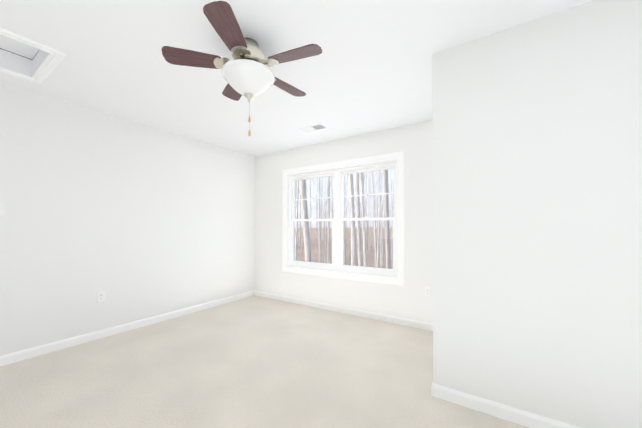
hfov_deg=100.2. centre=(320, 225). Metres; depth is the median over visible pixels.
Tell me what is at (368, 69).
ceiling
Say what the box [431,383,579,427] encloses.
baseboard
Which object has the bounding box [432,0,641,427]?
wall
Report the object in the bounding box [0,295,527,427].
floor
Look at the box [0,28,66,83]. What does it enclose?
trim
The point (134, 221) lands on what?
wall
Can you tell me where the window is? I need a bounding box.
[282,151,403,285]
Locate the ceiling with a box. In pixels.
[0,0,592,156]
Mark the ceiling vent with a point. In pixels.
(314, 127)
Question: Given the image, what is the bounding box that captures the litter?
[297,239,392,268]
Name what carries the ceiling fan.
hanging from the ceiling
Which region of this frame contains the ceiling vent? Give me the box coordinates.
[298,123,328,132]
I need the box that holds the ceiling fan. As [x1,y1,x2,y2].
[162,1,321,135]
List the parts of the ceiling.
hatch panel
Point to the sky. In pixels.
(314, 223)
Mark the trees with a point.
(359, 226)
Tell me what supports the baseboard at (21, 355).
attached to the wall at (134, 221)
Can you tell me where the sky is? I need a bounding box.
[295,169,393,238]
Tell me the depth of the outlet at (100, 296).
2.90 m
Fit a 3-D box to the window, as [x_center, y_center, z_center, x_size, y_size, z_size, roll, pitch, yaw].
[0.235,-0.077,3.888,1.968,1.648,0.168,0,0,33]
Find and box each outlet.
[97,291,104,302]
[425,286,430,296]
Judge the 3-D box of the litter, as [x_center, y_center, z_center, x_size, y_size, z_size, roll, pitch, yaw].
[4.886,4.652,86.496,200.000,0.001,190.000,0,0,33]
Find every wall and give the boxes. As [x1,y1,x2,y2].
[0,84,254,355]
[254,120,432,322]
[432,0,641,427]
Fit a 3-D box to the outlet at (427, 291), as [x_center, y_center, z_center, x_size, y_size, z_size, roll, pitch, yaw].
[1.244,0.774,3.134,0.070,0.115,0.008,0,0,33]
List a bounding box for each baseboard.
[0,290,255,365]
[256,291,432,330]
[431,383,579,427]
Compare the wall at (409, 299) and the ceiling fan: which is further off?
the wall at (409, 299)
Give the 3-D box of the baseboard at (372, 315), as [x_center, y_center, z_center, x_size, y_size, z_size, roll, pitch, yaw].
[0.170,1.180,3.837,3.170,0.086,0.013,0,0,33]
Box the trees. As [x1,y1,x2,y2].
[295,169,393,268]

